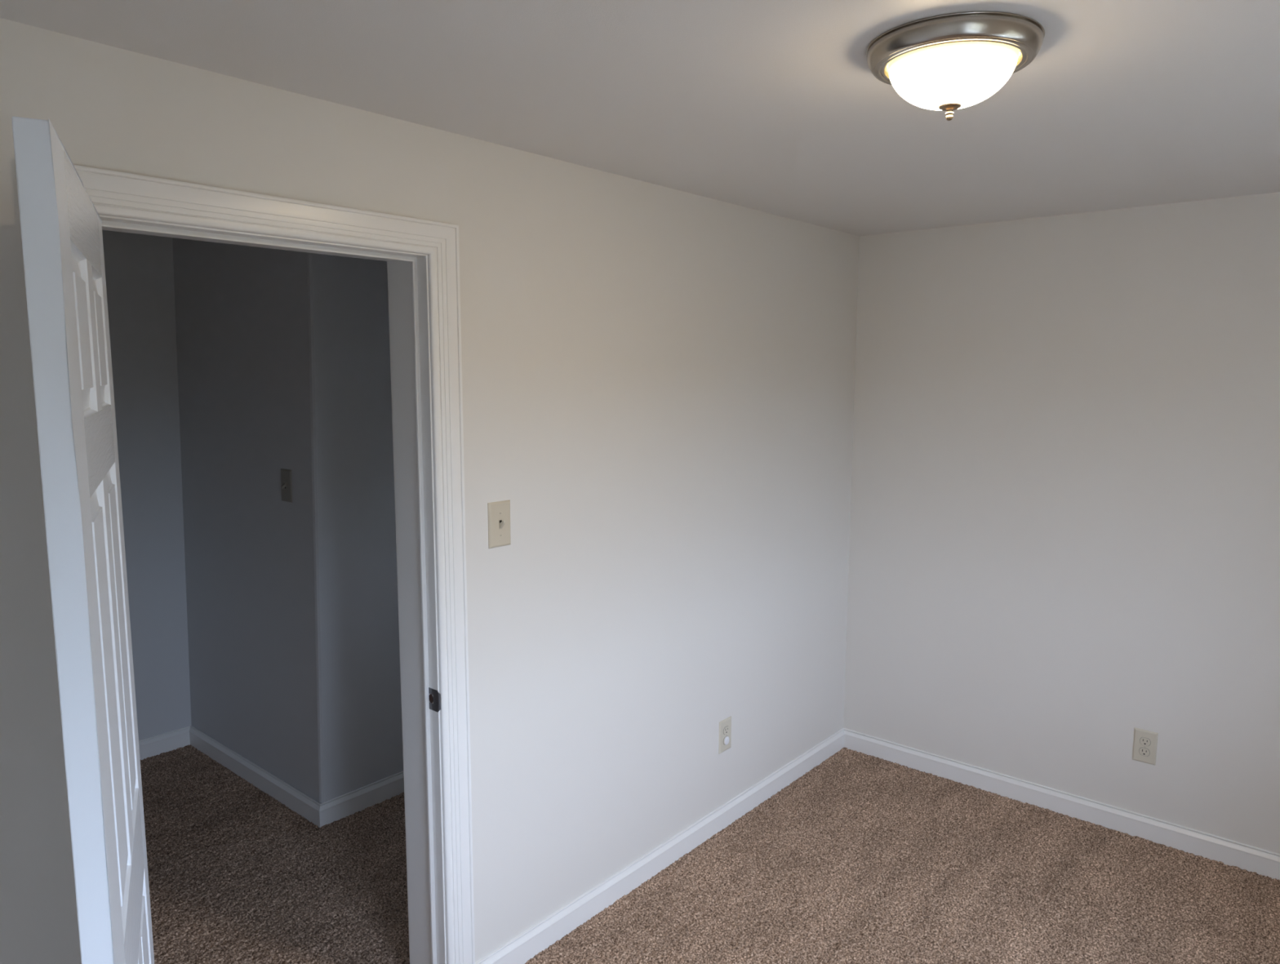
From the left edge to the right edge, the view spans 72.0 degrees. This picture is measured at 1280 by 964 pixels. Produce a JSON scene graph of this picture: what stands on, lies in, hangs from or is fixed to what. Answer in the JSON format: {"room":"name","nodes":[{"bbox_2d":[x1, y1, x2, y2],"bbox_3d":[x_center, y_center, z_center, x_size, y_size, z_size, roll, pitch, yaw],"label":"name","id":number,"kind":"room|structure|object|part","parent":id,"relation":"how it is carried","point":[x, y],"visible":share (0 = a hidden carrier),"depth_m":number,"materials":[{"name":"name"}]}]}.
{"room":"empty bedroom","nodes":[
{"label":"empty bedroom","id":0,"kind":"room"},
{"bbox_2d":[102,230,191,740],"bbox_3d":[-2.724,0.163,3.283,0.120,2.314,1.978,6,9,40],"label":"wall","id":1,"kind":"structure","parent":0,"point":[139,268],"depth_m":3.85,"materials":[{"name":"white paint"}]},
{"bbox_2d":[138,724,191,759],"bbox_3d":[-2.657,1.258,3.400,0.015,0.097,1.798,6,9,40],"label":"baseboard","id":2,"kind":"structure","parent":1,"relation":"attached to","point":[168,741],"depth_m":3.98,"materials":[{"name":"white paint"}]},
{"bbox_2d":[172,237,403,803],"bbox_3d":[-1.232,0.058,4.146,1.260,2.314,1.402,6,9,40],"label":"wall","id":3,"kind":"structure","parent":0,"point":[283,356],"depth_m":3.43,"materials":[{"name":"white paint"}]},
{"bbox_2d":[189,725,320,827],"bbox_3d":[-1.644,1.222,3.705,1.155,0.097,0.015,6,9,40],"label":"baseboard","id":4,"kind":"structure","parent":3,"relation":"attached to","point":[295,800],"depth_m":3.64,"materials":[{"name":"white paint"}]},
{"bbox_2d":[280,468,292,502],"bbox_3d":[-1.346,0.014,3.334,0.076,0.124,0.022,6,8,40],"label":"light switch","id":5,"kind":"object","parent":3,"relation":"attached to","point":[286,474],"visible":1,"depth_m":3.33,"materials":[{"name":"beige plastic"}]},
{"bbox_2d":[319,770,404,827],"bbox_3d":[-0.755,1.204,3.866,0.015,0.097,1.417,6,9,40],"label":"baseboard","id":6,"kind":"structure","parent":3,"relation":"attached to","point":[347,804],"depth_m":3.46,"materials":[{"name":"white paint"}]},
{"bbox_2d":[0,17,859,963],"bbox_3d":[-0.392,0.266,2.514,0.165,2.314,4.150,6,9,40],"label":"wall","id":7,"kind":"structure","parent":0,"point":[658,381],"depth_m":2.59,"materials":[{"name":"white paint"}]},
{"bbox_2d":[11,116,154,963],"bbox_3d":[-0.819,0.551,1.370,0.049,1.967,0.744,-4,8,-27],"label":"door","id":8,"kind":"structure","parent":7,"relation":"in","point":[61,227],"depth_m":1.03,"materials":[{"name":"white paint"}]},
{"bbox_2d":[98,214,446,963],"bbox_3d":[-0.821,0.465,2.029,0.171,2.022,0.778,6,9,40],"label":"door frame","id":9,"kind":"structure","parent":7,"relation":"attached to","point":[407,272],"depth_m":2.27,"materials":[{"name":"white paint"}]},
{"bbox_3d":[-0.533,0.565,2.283,0.045,0.058,0.004,5,9,36],"label":"strike plate","id":10,"kind":"part","parent":9,"relation":"part of","materials":[{"name":"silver metal"}]},
{"bbox_2d":[73,164,475,963],"bbox_3d":[-0.753,0.442,1.968,0.020,2.084,0.910,6,9,40],"label":"trim","id":11,"kind":"structure","parent":7,"relation":"attached to","point":[111,193],"depth_m":2.18,"materials":[{"name":"white paint"}]},
{"bbox_2d":[386,262,409,954],"bbox_3d":[-0.893,0.426,2.087,0.020,2.084,0.910,6,9,40],"label":"trim","id":12,"kind":"structure","parent":7,"relation":"attached to","point":[387,263],"depth_m":2.36,"materials":[{"name":"white paint"}]},
{"bbox_2d":[487,499,511,548],"bbox_3d":[-0.372,0.115,2.372,0.022,0.124,0.076,6,9,40],"label":"light switch","id":13,"kind":"object","parent":7,"relation":"attached to","point":[499,512],"visible":1,"depth_m":2.37,"materials":[{"name":"beige plastic"}]},
{"bbox_2d":[475,728,844,963],"bbox_3d":[0.241,1.284,3.252,0.015,0.097,2.163,6,9,40],"label":"baseboard","id":14,"kind":"structure","parent":7,"relation":"attached to","point":[523,947],"depth_m":3.00,"materials":[{"name":"white paint"}]},
{"bbox_2d":[718,715,731,754],"bbox_3d":[0.324,0.951,3.308,0.013,0.124,0.076,6,9,40],"label":"wall outlet","id":15,"kind":"object","parent":7,"relation":"attached to","point":[725,726],"depth_m":3.30,"materials":[{"name":"beige plastic"}]},
{"bbox_2d":[723,725,728,734],"bbox_3d":[0.324,0.931,3.305,0.002,0.028,0.034,6,9,40],"label":"receptacle","id":16,"kind":"object","parent":15,"relation":"attached to","point":[726,728],"depth_m":3.30,"materials":[{"name":"beige plastic"}]},
{"bbox_3d":[0.327,0.971,3.308,0.005,0.032,0.029,6,9,40],"label":"socket cap","id":17,"kind":"part","parent":15,"relation":"part of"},
{"bbox_2d":[0,0,1279,235],"bbox_3d":[-0.257,-0.918,2.252,5.020,0.100,4.150,6,9,40],"label":"ceiling","id":18,"kind":"structure","parent":0,"point":[775,107],"depth_m":1.81,"materials":[{"name":"white paint"}]},
{"bbox_2d":[866,11,1044,120],"bbox_3d":[0.557,-0.715,1.579,0.300,0.130,0.300,-2,7,-17],"label":"ceiling light","id":19,"kind":"object","parent":18,"relation":"attached to","point":[948,63],"visible":1,"depth_m":1.50,"materials":[{"name":"brushed nickel"},{"name":"frosted glass"}]},
{"bbox_3d":[0.557,-0.715,1.579,0.220,0.081,0.220,6,9,40],"label":"lamp shade","id":20,"kind":"part","parent":19,"relation":"part of","materials":[{"name":"white glass"}]},
{"bbox_2d":[140,744,1279,963],"bbox_3d":[-0.313,1.404,2.587,4.650,0.009,3.910,6,9,40],"label":"floor","id":21,"kind":"structure","parent":0,"point":[862,858],"depth_m":2.95,"materials":[{"name":"carpet"}]},
{"bbox_2d":[843,191,1279,853],"bbox_3d":[1.969,0.193,3.143,2.600,2.314,0.120,6,9,40],"label":"wall","id":22,"kind":"structure","parent":0,"point":[1064,521],"depth_m":3.32,"materials":[{"name":"white paint"}]},
{"bbox_2d":[844,728,1279,879],"bbox_3d":[1.827,1.281,3.310,2.350,0.097,0.015,6,9,40],"label":"baseboard","id":23,"kind":"structure","parent":22,"relation":"attached to","point":[1249,858],"depth_m":3.41,"materials":[{"name":"white paint"}]},
{"bbox_2d":[1132,727,1158,765],"bbox_3d":[1.861,0.975,3.248,0.076,0.124,0.008,6,9,40],"label":"wall outlet","id":24,"kind":"object","parent":22,"relation":"attached to","point":[1145,742],"visible":1,"depth_m":3.25,"materials":[{"name":"beige plastic"}]},
{"bbox_2d":[1138,747,1150,756],"bbox_3d":[1.860,0.995,3.248,0.036,0.030,0.001,6,9,40],"label":"receptacle","id":25,"kind":"object","parent":24,"relation":"attached to","point":[1143,752],"depth_m":3.25,"materials":[{"name":"beige plastic"}]},
{"bbox_2d":[1139,737,1151,746],"bbox_3d":[1.860,0.956,3.244,0.036,0.030,0.001,6,9,40],"label":"receptacle","id":26,"kind":"object","parent":24,"relation":"attached to","point":[1144,741],"depth_m":3.24,"materials":[{"name":"beige plastic"}]}
]}

